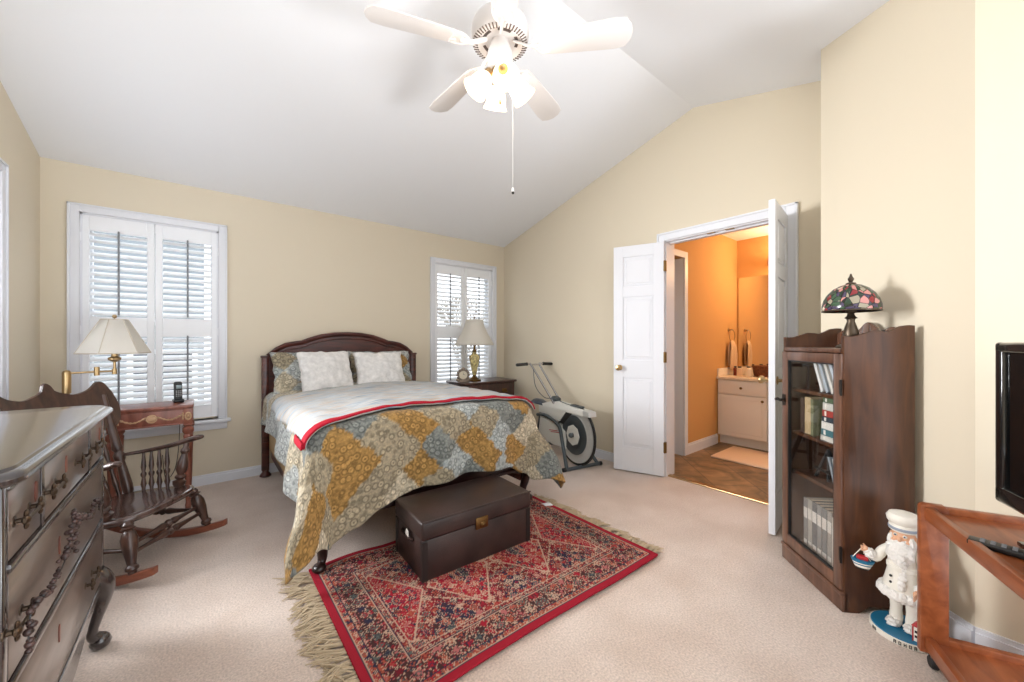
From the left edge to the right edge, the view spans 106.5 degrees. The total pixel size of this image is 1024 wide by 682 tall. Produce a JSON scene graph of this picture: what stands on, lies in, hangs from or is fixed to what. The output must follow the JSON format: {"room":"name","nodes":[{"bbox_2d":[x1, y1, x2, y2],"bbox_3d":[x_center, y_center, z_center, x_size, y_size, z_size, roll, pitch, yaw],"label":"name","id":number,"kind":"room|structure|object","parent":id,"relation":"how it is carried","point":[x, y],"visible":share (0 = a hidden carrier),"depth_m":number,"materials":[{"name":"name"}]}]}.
{"room":"bedroom","nodes":[
{"label":"bedroom","id":0,"kind":"room"},
{"bbox_2d":[0,81,39,400],"bbox_3d":[-1.236,-0.377,0.051,0.140,3.120,6.436,0,0,-39],"label":"wall","id":1,"kind":"structure","parent":0,"point":[17,149],"depth_m":2.35,"materials":[{"name":"beige paint"}]},
{"bbox_2d":[0,158,8,399],"bbox_3d":[-2.474,-0.119,1.622,0.195,1.706,1.201,0,0,-39],"label":"window","id":2,"kind":"structure","parent":1,"relation":"in","point":[4,167],"depth_m":2.08,"materials":[{"name":"white"}]},
{"bbox_2d":[40,157,503,485],"bbox_3d":[-1.701,-0.044,3.906,4.272,2.456,0.140,0,0,-39],"label":"wall","id":3,"kind":"structure","parent":0,"point":[294,273],"depth_m":3.39,"materials":[{"name":"beige paint"}]},
{"bbox_2d":[67,201,230,439],"bbox_3d":[-2.789,-0.119,2.989,0.946,1.706,0.195,0,0,-39],"label":"window","id":4,"kind":"structure","parent":3,"relation":"in","point":[75,211],"depth_m":2.85,"materials":[{"name":"white wood"}]},
{"bbox_2d":[80,215,154,404],"bbox_3d":[-2.928,-0.129,2.840,0.397,1.551,0.064,0,0,-39],"label":"plantation shutter","id":5,"kind":"object","parent":4,"relation":"attached to","point":[145,327],"visible":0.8,"depth_m":2.85,"materials":[{"name":"white wood"}]},
{"bbox_2d":[155,225,218,417],"bbox_3d":[-2.616,-0.129,3.093,0.397,1.551,0.064,0,0,-39],"label":"plantation shutter","id":6,"kind":"object","parent":4,"relation":"attached to","point":[164,327],"visible":0.91,"depth_m":3.07,"materials":[{"name":"white wood"}]},
{"bbox_2d":[122,463,278,493],"bbox_3d":[-1.653,1.141,3.847,3.992,0.085,0.014,0,0,-39],"label":"baseboard","id":7,"kind":"structure","parent":3,"relation":"attached to","point":[206,479],"depth_m":3.22,"materials":[{"name":"white"}]},
{"bbox_2d":[430,257,496,381],"bbox_3d":[-0.611,-0.119,4.754,0.993,1.706,0.195,0,0,-39],"label":"window","id":8,"kind":"structure","parent":3,"relation":"in","point":[433,260],"depth_m":4.75,"materials":[{"name":"white wood"}]},
{"bbox_2d":[435,264,463,383],"bbox_3d":[-0.759,-0.129,4.598,0.420,1.551,0.064,0,0,-39],"label":"plantation shutter","id":9,"kind":"object","parent":8,"relation":"attached to","point":[452,330],"visible":0.77,"depth_m":4.59,"materials":[{"name":"white wood"}]},
{"bbox_2d":[464,268,491,378],"bbox_3d":[-0.429,-0.129,4.865,0.420,1.551,0.064,0,0,-39],"label":"plantation shutter","id":10,"kind":"object","parent":8,"relation":"attached to","point":[470,273],"visible":0.62,"depth_m":4.87,"materials":[{"name":"white wood"}]},
{"bbox_2d":[0,0,888,246],"bbox_3d":[-0.116,-1.716,1.950,4.272,1.001,5.176,0,0,-39],"label":"ceiling","id":11,"kind":"structure","parent":0,"point":[317,105],"depth_m":2.48,"materials":[{"name":"white paint"}]},
{"bbox_2d":[364,0,632,193],"bbox_3d":[-0.093,-1.333,1.916,1.193,1.197,1.157,0,0,-39],"label":"ceiling fan","id":12,"kind":"object","parent":11,"relation":"hanging from","point":[499,29],"visible":1,"depth_m":1.82,"materials":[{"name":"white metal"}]},
{"bbox_2d":[73,442,947,681],"bbox_3d":[0.683,1.234,2.765,6.458,0.100,4.836,0,0,-39],"label":"floor","id":13,"kind":"structure","parent":0,"point":[721,601],"depth_m":1.70,"materials":[{"name":"beige carpet"}]},
{"bbox_2d":[0,405,115,681],"bbox_3d":[-1.496,0.717,0.955,0.591,0.934,1.067,0,0,-39],"label":"dresser","id":14,"kind":"object","parent":13,"relation":"on","point":[52,459],"visible":0.89,"depth_m":1.00,"materials":[{"name":"brown wood"}]},
{"bbox_2d":[22,498,102,654],"bbox_3d":[-1.202,0.552,1.046,0.033,0.173,0.704,0,0,-39],"label":"bead garland","id":15,"kind":"object","parent":14,"relation":"hanging from","point":[78,517],"visible":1,"depth_m":0.96,"materials":[{"name":"black plastic"}]},
{"bbox_2d":[62,315,151,393],"bbox_3d":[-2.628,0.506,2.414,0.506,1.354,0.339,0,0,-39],"label":"wall lamp","id":16,"kind":"object","parent":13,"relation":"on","point":[114,337],"visible":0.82,"depth_m":2.39,"materials":[{"name":"white fabric"}]},
{"bbox_2d":[108,315,120,361],"bbox_3d":[-2.564,-0.018,2.466,0.064,0.304,0.064,0,0,-39],"label":"socket","id":17,"kind":"object","parent":16,"relation":"attached to","point":[114,357],"depth_m":2.45,"materials":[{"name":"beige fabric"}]},
{"bbox_2d":[0,382,227,585],"bbox_3d":[-2.128,0.705,2.061,0.800,0.956,0.610,0,0,-3],"label":"rocking chair","id":18,"kind":"object","parent":13,"relation":"on","point":[121,511],"visible":0.59,"depth_m":2.19,"materials":[{"name":"brown wood"}]},
{"bbox_2d":[105,399,194,507],"bbox_3d":[-2.483,0.812,2.647,0.434,0.742,0.314,0,0,-39],"label":"console table","id":19,"kind":"object","parent":13,"relation":"on","point":[165,413],"visible":0.71,"depth_m":2.58,"materials":[{"name":"brown wood"}]},
{"bbox_2d":[162,425,179,476],"bbox_3d":[-2.561,0.745,2.893,0.335,0.646,0.030,0,0,30],"label":"phone cord","id":20,"kind":"object","parent":19,"relation":"hanging from","point":[179,425],"visible":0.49,"depth_m":2.88,"materials":[{"name":"black plastic"}]},
{"bbox_2d":[172,382,184,402],"bbox_3d":[-2.409,0.368,2.759,0.075,0.146,0.062,0,0,41],"label":"cordless phone","id":21,"kind":"object","parent":19,"relation":"on","point":[178,398],"visible":1,"depth_m":2.75,"materials":[{"name":"black plastic"}]},
{"bbox_2d":[259,332,532,573],"bbox_3d":[-1.025,0.547,3.076,1.516,1.272,1.967,0,0,-39],"label":"bed","id":22,"kind":"object","parent":13,"relation":"on","point":[334,341],"visible":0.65,"depth_m":3.37,"materials":[{"name":"brown wood"}]},
{"bbox_2d":[352,351,404,383],"bbox_3d":[-1.248,0.291,3.620,0.461,0.377,0.252,0,0,-34],"label":"throw pillow","id":23,"kind":"object","parent":22,"relation":"on","point":[381,366],"visible":0.76,"depth_m":3.56,"materials":[{"name":"white fabric"}]},
{"bbox_2d":[261,382,564,583],"bbox_3d":[-0.906,0.736,3.012,1.817,0.710,2.064,0,0,-39],"label":"comforter","id":24,"kind":"object","parent":22,"relation":"on","point":[349,470],"visible":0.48,"depth_m":2.16,"materials":[{"name":"multicoloured fabric"}]},
{"bbox_2d":[269,351,337,394],"bbox_3d":[-1.812,0.279,3.433,0.616,0.366,0.233,0,0,-43],"label":"pillow sham","id":25,"kind":"object","parent":24,"relation":"on","point":[286,370],"visible":0.38,"depth_m":3.26,"materials":[{"name":"multicoloured fabric"}]},
{"bbox_2d":[296,351,353,391],"bbox_3d":[-1.615,0.280,3.326,0.436,0.380,0.254,0,0,-43],"label":"throw pillow","id":26,"kind":"object","parent":24,"relation":"on","point":[319,370],"visible":0.79,"depth_m":3.26,"materials":[{"name":"white fabric"}]},
{"bbox_2d":[347,351,411,381],"bbox_3d":[-1.310,0.285,3.843,0.628,0.376,0.236,0,0,-35],"label":"pillow sham","id":27,"kind":"object","parent":24,"relation":"on","point":[404,354],"visible":0.19,"depth_m":3.90,"materials":[{"name":"multicoloured fabric"}]},
{"bbox_2d":[271,381,534,450],"bbox_3d":[-0.825,0.448,2.832,1.564,0.184,1.264,0,0,-39],"label":"quilt","id":28,"kind":"object","parent":24,"relation":"on","point":[304,414],"visible":1,"depth_m":2.52,"materials":[{"name":"white fabric"}]},
{"bbox_2d":[272,493,663,681],"bbox_3d":[-0.156,1.166,2.019,1.800,0.033,1.106,0,0,-39],"label":"rug","id":29,"kind":"object","parent":13,"relation":"on","point":[391,625],"visible":0.88,"depth_m":1.72,"materials":[{"name":"fabric"}]},
{"bbox_2d":[395,474,530,582],"bbox_3d":[-0.267,1.019,2.171,0.716,0.295,0.388,0,0,-37],"label":"trunk","id":30,"kind":"object","parent":29,"relation":"on","point":[443,530],"visible":1,"depth_m":2.03,"materials":[{"name":"brown leather"}]},
{"bbox_2d":[446,377,516,394],"bbox_3d":[-0.355,0.824,4.592,0.750,0.710,0.438,0,0,-39],"label":"nightstand","id":31,"kind":"object","parent":13,"relation":"on","point":[497,384],"visible":0.18,"depth_m":4.49,"materials":[{"name":"brown wood"}]},
{"bbox_2d":[456,367,469,381],"bbox_3d":[-0.561,0.385,4.385,0.160,0.168,0.045,0,0,-14],"label":"mantel clock","id":32,"kind":"object","parent":31,"relation":"on","point":[463,375],"visible":1,"depth_m":4.37,"materials":[{"name":"grey metal"}]},
{"bbox_2d":[455,316,493,381],"bbox_3d":[-0.439,0.091,4.465,0.456,0.755,0.459,0,0,-39],"label":"table lamp","id":33,"kind":"object","parent":31,"relation":"on","point":[474,333],"visible":1,"depth_m":4.36,"materials":[{"name":"beige fabric"}]},
{"bbox_2d":[516,362,602,471],"bbox_3d":[0.495,0.710,3.846,0.473,0.947,1.059,0,0,-28],"label":"exercise bike","id":34,"kind":"object","parent":13,"relation":"on","point":[574,431],"visible":0.99,"depth_m":3.67,"materials":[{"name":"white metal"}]},
{"bbox_2d":[668,474,768,505],"bbox_3d":[1.656,1.183,3.018,0.045,0.022,0.885,0,0,-39],"label":"trim","id":35,"kind":"structure","parent":13,"relation":"on","point":[669,475],"depth_m":3.01,"materials":[{"name":"gold metal"}]},
{"bbox_2d":[711,446,768,469],"bbox_3d":[2.510,1.173,3.733,0.560,0.020,0.860,0,0,-39],"label":"bath mat","id":36,"kind":"object","parent":13,"relation":"on","point":[759,459],"visible":0.47,"depth_m":3.85,"materials":[{"name":"beige fabric"}]},
{"bbox_2d":[718,379,768,450],"bbox_3d":[3.081,0.811,4.008,0.600,0.745,1.548,0,0,-39],"label":"bathroom vanity","id":37,"kind":"object","parent":13,"relation":"on","point":[743,406],"visible":0.27,"depth_m":4.22,"materials":[{"name":"white wood"}]},
{"bbox_2d":[717,366,768,382],"bbox_3d":[3.090,0.379,4.003,0.592,0.120,1.568,0,0,-39],"label":"countertop","id":38,"kind":"structure","parent":37,"relation":"on","point":[726,373],"depth_m":4.41,"materials":[{"name":"beige stone"}]},
{"bbox_2d":[733,366,736,374],"bbox_3d":[2.659,0.353,4.549,0.044,0.110,0.043,0,0,-39],"label":"jar","id":39,"kind":"object","parent":38,"relation":"on","point":[735,367],"visible":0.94,"depth_m":4.54,"materials":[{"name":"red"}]},
{"bbox_2d":[737,366,742,375],"bbox_3d":[2.657,0.351,4.457,0.064,0.115,0.063,0,0,-39],"label":"jar","id":40,"kind":"object","parent":38,"relation":"on","point":[739,369],"visible":0.98,"depth_m":4.43,"materials":[{"name":"beige ceramic"}]},
{"bbox_2d":[745,366,751,376],"bbox_3d":[2.721,0.348,4.393,0.068,0.120,0.067,0,0,-39],"label":"jar","id":41,"kind":"object","parent":38,"relation":"on","point":[748,371],"visible":1,"depth_m":4.37,"materials":[{"name":"beige ceramic"}]},
{"bbox_2d":[752,365,768,377],"bbox_3d":[2.893,0.346,4.340,0.208,0.128,0.289,0,0,-39],"label":"wicker basket","id":42,"kind":"object","parent":38,"relation":"on","point":[758,370],"visible":0.52,"depth_m":4.31,"materials":[{"name":"brown wicker"}]},
{"bbox_2d":[775,322,914,615],"bbox_3d":[1.588,0.546,1.878,0.325,1.275,0.460,0,0,6],"label":"bookcase","id":43,"kind":"object","parent":13,"relation":"on","point":[872,449],"visible":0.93,"depth_m":1.66,"materials":[{"name":"brown wood"}]},
{"bbox_2d":[800,398,804,431],"bbox_3d":[1.626,0.394,2.028,0.160,0.180,0.030,0,0,6],"label":"book","id":44,"kind":"object","parent":43,"relation":"on","point":[802,400],"visible":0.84,"depth_m":2.03,"materials":[{"name":"brown paper"}]},
{"bbox_2d":[805,397,822,434],"bbox_3d":[1.626,0.389,1.982,0.170,0.190,0.050,0,0,6],"label":"book","id":45,"kind":"object","parent":43,"relation":"on","point":[807,399],"visible":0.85,"depth_m":1.99,"materials":[{"name":"beige paper"}]},
{"bbox_2d":[811,399,822,435],"bbox_3d":[1.612,0.391,1.944,0.160,0.185,0.020,0,0,6],"label":"book","id":46,"kind":"object","parent":43,"relation":"on","point":[816,404],"visible":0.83,"depth_m":1.94,"materials":[{"name":"green paper"}]},
{"bbox_2d":[804,497,832,546],"bbox_3d":[1.620,0.948,1.976,0.191,0.265,0.030,0,0,6],"label":"book","id":47,"kind":"object","parent":43,"relation":"on","point":[805,498],"visible":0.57,"depth_m":1.99,"materials":[{"name":"grey paper"}]},
{"bbox_2d":[813,363,825,391],"bbox_3d":[1.610,0.175,1.924,0.130,0.160,0.078,0,0,6],"label":"book","id":48,"kind":"object","parent":43,"relation":"on","point":[816,366],"visible":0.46,"depth_m":1.92,"materials":[{"name":"white paper"}]},
{"bbox_2d":[808,498,832,549],"bbox_3d":[1.616,0.946,1.943,0.191,0.270,0.032,0,0,6],"label":"book","id":49,"kind":"object","parent":43,"relation":"on","point":[810,500],"visible":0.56,"depth_m":1.95,"materials":[{"name":"grey paper"}]},
{"bbox_2d":[812,501,832,553],"bbox_3d":[1.613,0.946,1.908,0.191,0.270,0.034,0,0,6],"label":"book","id":50,"kind":"object","parent":43,"relation":"on","point":[814,503],"visible":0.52,"depth_m":1.92,"materials":[{"name":"grey paper"}]},
{"bbox_2d":[814,449,832,481],"bbox_3d":[1.597,0.618,1.910,0.107,0.152,0.105,0,0,6],"label":"easel","id":51,"kind":"object","parent":43,"relation":"on","point":[828,453],"visible":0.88,"depth_m":1.91,"materials":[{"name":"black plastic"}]},
{"bbox_2d":[818,364,830,392],"bbox_3d":[1.606,0.175,1.888,0.130,0.160,0.078,0,0,6],"label":"book","id":52,"kind":"object","parent":43,"relation":"on","point":[821,366],"visible":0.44,"depth_m":1.88,"materials":[{"name":"grey paper"}]},
{"bbox_2d":[817,504,832,557],"bbox_3d":[1.609,0.946,1.873,0.191,0.270,0.032,0,0,6],"label":"book","id":53,"kind":"object","parent":43,"relation":"on","point":[819,506],"visible":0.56,"depth_m":1.88,"materials":[{"name":"grey paper"}]},
{"bbox_2d":[820,434,832,443],"bbox_3d":[1.585,0.471,1.790,0.151,0.024,0.170,0,0,6],"label":"book","id":54,"kind":"object","parent":43,"relation":"on","point":[823,437],"visible":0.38,"depth_m":1.84,"materials":[{"name":"white paper"}]},
{"bbox_2d":[821,428,832,437],"bbox_3d":[1.585,0.444,1.790,0.151,0.030,0.164,0,0,6],"label":"book","id":55,"kind":"object","parent":54,"relation":"on","point":[825,432],"visible":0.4,"depth_m":1.83,"materials":[{"name":"teal paper"}]},
{"bbox_2d":[821,421,832,431],"bbox_3d":[1.585,0.409,1.790,0.151,0.036,0.158,0,0,6],"label":"book","id":56,"kind":"object","parent":55,"relation":"on","point":[825,425],"visible":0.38,"depth_m":1.83,"materials":[{"name":"white paper"}]},
{"bbox_2d":[822,416,832,423],"bbox_3d":[1.585,0.379,1.790,0.151,0.024,0.152,0,0,6],"label":"book","id":57,"kind":"object","parent":56,"relation":"on","point":[826,419],"visible":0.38,"depth_m":1.83,"materials":[{"name":"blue paper"}]},
{"bbox_2d":[822,410,832,417],"bbox_3d":[1.585,0.350,1.790,0.151,0.030,0.146,0,0,6],"label":"book","id":58,"kind":"object","parent":57,"relation":"on","point":[825,413],"visible":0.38,"depth_m":1.83,"materials":[{"name":"red paper"}]},
{"bbox_2d":[823,402,832,411],"bbox_3d":[1.585,0.317,1.790,0.151,0.036,0.140,0,0,6],"label":"book","id":59,"kind":"object","parent":58,"relation":"on","point":[826,406],"visible":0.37,"depth_m":1.83,"materials":[{"name":"grey paper"}]},
{"bbox_2d":[823,397,832,403],"bbox_3d":[1.585,0.285,1.790,0.151,0.024,0.134,0,0,6],"label":"book","id":60,"kind":"object","parent":59,"relation":"on","point":[826,400],"visible":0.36,"depth_m":1.83,"materials":[{"name":"green paper"}]},
{"bbox_2d":[822,507,832,561],"bbox_3d":[1.605,0.946,1.839,0.191,0.270,0.034,0,0,6],"label":"book","id":61,"kind":"object","parent":43,"relation":"on","point":[824,509],"visible":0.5,"depth_m":1.85,"materials":[{"name":"grey paper"}]},
{"bbox_2d":[823,364,832,393],"bbox_3d":[1.602,0.175,1.852,0.130,0.160,0.078,0,0,6],"label":"book","id":62,"kind":"object","parent":43,"relation":"on","point":[826,366],"visible":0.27,"depth_m":1.86,"materials":[{"name":"white paper"}]},
{"bbox_2d":[827,510,832,565],"bbox_3d":[1.602,0.946,1.805,0.191,0.270,0.030,0,0,6],"label":"book","id":63,"kind":"object","parent":43,"relation":"on","point":[829,512],"visible":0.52,"depth_m":1.81,"materials":[{"name":"grey paper"}]},
{"bbox_2d":[827,457,832,480],"bbox_3d":[1.585,0.628,1.832,0.100,0.132,0.054,0,0,6],"label":"book","id":64,"kind":"object","parent":43,"relation":"on","point":[829,458],"visible":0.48,"depth_m":1.84,"materials":[{"name":"grey paper"}]},
{"bbox_2d":[828,364,832,378],"bbox_3d":[1.599,0.175,1.816,0.130,0.160,0.078,0,0,6],"label":"book","id":65,"kind":"object","parent":43,"relation":"on","point":[830,366],"visible":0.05,"depth_m":1.84,"materials":[{"name":"white paper"}]},
{"bbox_2d":[832,518,832,566],"bbox_3d":[1.599,0.956,1.773,0.191,0.250,0.030,0,0,6],"label":"book","id":66,"kind":"object","parent":43,"relation":"on","point":[832,518],"visible":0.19,"depth_m":1.79,"materials":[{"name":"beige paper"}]},
{"bbox_2d":[821,274,882,347],"bbox_3d":[1.571,-0.139,1.771,0.216,0.345,0.216,0,0,-39],"label":"glass lamp","id":67,"kind":"object","parent":43,"relation":"on","point":[850,298],"visible":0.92,"depth_m":1.73,"materials":[{"name":"multicoloured glass"}]},
{"bbox_2d":[860,509,927,653],"bbox_3d":[1.578,0.935,1.548,0.206,0.493,0.217,0,0,-27],"label":"figurine","id":68,"kind":"object","parent":13,"relation":"on","point":[898,582],"visible":0.81,"depth_m":1.52,"materials":[{"name":"white ceramic"}]},
{"bbox_2d":[850,548,874,570],"bbox_3d":[1.481,0.920,1.614,0.077,0.083,0.048,0,0,43],"label":"basket","id":69,"kind":"object","parent":68,"relation":"hanging from","point":[860,561],"visible":1,"depth_m":1.60,"materials":[{"name":"blue ceramic"}]},
{"bbox_2d":[911,621,916,641],"bbox_3d":[1.569,1.114,1.467,0.042,0.082,0.042,0,0,-27],"label":"lighthouse","id":70,"kind":"object","parent":68,"relation":"on","point":[914,625],"visible":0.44,"depth_m":1.47,"materials":[{"name":"white"}]},
{"bbox_2d":[917,502,1023,681],"bbox_3d":[1.512,0.888,0.973,0.420,0.590,0.788,0,0,27],"label":"tv stand","id":71,"kind":"object","parent":13,"relation":"on","point":[958,660],"visible":1,"depth_m":1.32,"materials":[{"name":"brown wood"}]},
{"bbox_2d":[939,645,1023,681],"bbox_3d":[1.514,1.099,0.977,0.360,0.018,0.740,0,0,27],"label":"shelf","id":72,"kind":"object","parent":71,"relation":"attached to","point":[975,665],"depth_m":1.28,"materials":[{"name":"brown wood"}]},
{"bbox_2d":[942,514,1023,573],"bbox_3d":[1.514,0.629,0.977,0.360,0.018,0.740,0,0,27],"label":"shelf","id":73,"kind":"object","parent":71,"relation":"attached to","point":[1000,530],"depth_m":1.26,"materials":[{"name":"brown wood"}]},
{"bbox_2d":[966,535,1023,559],"bbox_3d":[1.448,0.609,1.111,0.045,0.020,0.160,0,0,-35],"label":"remote control","id":74,"kind":"object","parent":71,"relation":"on","point":[994,546],"visible":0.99,"depth_m":1.12,"materials":[{"name":"black plastic"}]},
{"bbox_2d":[995,342,1023,548],"bbox_3d":[1.536,0.312,0.954,0.200,0.615,0.740,0,0,27],"label":"television","id":75,"kind":"object","parent":71,"relation":"on","point":[1009,356],"visible":1,"depth_m":1.25,"materials":[{"name":"black plastic"}]},
{"bbox_2d":[504,81,820,452],"bbox_3d":[1.077,-0.377,3.760,0.140,3.120,3.586,0,0,-39],"label":"wall","id":76,"kind":"structure","parent":0,"point":[729,158],"depth_m":3.55,"materials":[{"name":"beige paint"}]},
{"bbox_2d":[545,439,613,461],"bbox_3d":[0.970,1.141,3.770,0.014,0.085,3.436,0,0,-39],"label":"baseboard","id":77,"kind":"structure","parent":76,"relation":"attached to","point":[599,453],"depth_m":3.81,"materials":[{"name":"white wood"}]},
{"bbox_2d":[614,242,666,476],"bbox_3d":[1.141,0.157,3.417,0.455,2.030,0.163,0,0,30],"label":"door","id":78,"kind":"structure","parent":76,"relation":"in","point":[640,357],"depth_m":3.40,"materials":[{"name":"white wood"}]},
{"bbox_2d":[657,202,798,476],"bbox_3d":[1.667,0.122,3.024,0.185,2.123,1.026,0,0,-39],"label":"door frame","id":79,"kind":"structure","parent":76,"relation":"attached to","point":[682,235],"depth_m":3.17,"materials":[{"name":"white wood"}]},
{"bbox_2d":[758,199,787,534],"bbox_3d":[1.732,0.157,2.478,0.163,2.030,0.455,0,0,44],"label":"door","id":80,"kind":"structure","parent":76,"relation":"in","point":[778,218],"depth_m":2.33,"materials":[{"name":"white wood"}]},
{"bbox_2d":[674,235,736,442],"bbox_3d":[2.066,-0.036,4.248,2.080,2.440,0.100,0,0,-39],"label":"wall","id":81,"kind":"structure","parent":0,"point":[712,261],"depth_m":4.30,"materials":[{"name":"brown paint"}]},
{"bbox_2d":[674,248,687,455],"bbox_3d":[1.504,0.131,3.783,0.750,2.105,0.116,0,0,-39],"label":"door","id":82,"kind":"structure","parent":81,"relation":"in","point":[680,265],"depth_m":3.97,"materials":[{"name":"white wood"}]},
{"bbox_2d":[688,434,717,454],"bbox_3d":[2.104,1.129,4.206,0.715,0.110,0.014,0,0,-39],"label":"baseboard","id":83,"kind":"structure","parent":81,"relation":"attached to","point":[700,444],"depth_m":4.18,"materials":[{"name":"white wood"}]},
{"bbox_3d":[2.642,-0.071,4.618,0.159,0.179,0.050,0,0,-39],"label":"towel ring","id":84,"kind":"object","parent":81,"relation":"attached to","visible":0},
{"bbox_2d":[728,340,737,369],"bbox_3d":[2.656,0.170,4.604,0.177,0.352,0.050,0,0,-39],"label":"hand towel","id":85,"kind":"object","parent":84,"relation":"hanging from","point":[732,349],"visible":0.97,"depth_m":4.59,"materials":[{"name":"brown fabric"}]},
{"bbox_2d":[722,225,768,240],"bbox_3d":[2.363,-1.306,3.910,2.046,0.100,3.500,0,0,-39],"label":"ceiling","id":86,"kind":"structure","parent":0,"point":[763,230],"depth_m":4.47,"materials":[{"name":"white paint"}]},
{"bbox_2d":[737,235,768,366],"bbox_3d":[3.512,-0.036,4.037,0.100,2.440,2.050,0,0,-39],"label":"wall","id":87,"kind":"structure","parent":0,"point":[752,253],"depth_m":4.67,"materials":[{"name":"brown paint"}]},
{"bbox_2d":[738,275,768,366],"bbox_3d":[3.306,-0.233,4.198,0.011,1.107,1.500,0,0,-39],"label":"wall mirror","id":88,"kind":"object","parent":87,"relation":"attached to","point":[753,292],"visible":0.09,"depth_m":4.65,"materials":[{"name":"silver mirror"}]},
{"bbox_2d":[821,0,974,625],"bbox_3d":[1.795,-0.257,1.826,0.050,2.882,0.752,0,0,2],"label":"wall","id":89,"kind":"structure","parent":0,"point":[898,86],"depth_m":1.65,"materials":[{"name":"beige paint"}]},
{"bbox_2d":[949,610,974,642],"bbox_3d":[1.763,1.133,1.827,0.014,0.100,0.752,0,0,2],"label":"baseboard","id":90,"kind":"structure","parent":89,"relation":"attached to","point":[959,628],"depth_m":1.49,"materials":[{"name":"white"}]},
{"bbox_2d":[975,0,1023,643],"bbox_3d":[2.068,-0.183,1.109,0.050,2.732,0.920,0,0,-39],"label":"wall","id":91,"kind":"structure","parent":0,"point":[999,24],"depth_m":1.42,"materials":[{"name":"beige paint"}]},
{"bbox_2d":[975,626,1023,655],"bbox_3d":[1.980,1.133,1.167,0.014,0.100,0.720,0,0,-39],"label":"baseboard","id":92,"kind":"structure","parent":91,"relation":"attached to","point":[983,637],"depth_m":1.40,"materials":[{"name":"white"}]},
{"label":"outside","id":93,"kind":"structure","parent":0,"visible":0},
{"bbox_3d":[-8.143,4.034,11.637,30.000,0.100,19.664,0,0,-39],"label":"ground","id":94,"kind":"structure","parent":93,"visible":0},
{"bbox_2d":[94,231,203,404],"bbox_3d":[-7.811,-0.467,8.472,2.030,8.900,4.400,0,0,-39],"label":"house","id":95,"kind":"structure","parent":94,"relation":"on","point":[95,237],"depth_m":6.85,"materials":[{"name":"grey"}]},
{"bbox_2d":[437,294,483,368],"bbox_3d":[-1.386,1.292,11.716,2.667,5.389,2.074,0,0,-39],"label":"tree","id":96,"kind":"object","parent":94,"relation":"on","point":[455,294],"visible":0.22,"depth_m":11.33,"materials":[{"name":"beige plant"}]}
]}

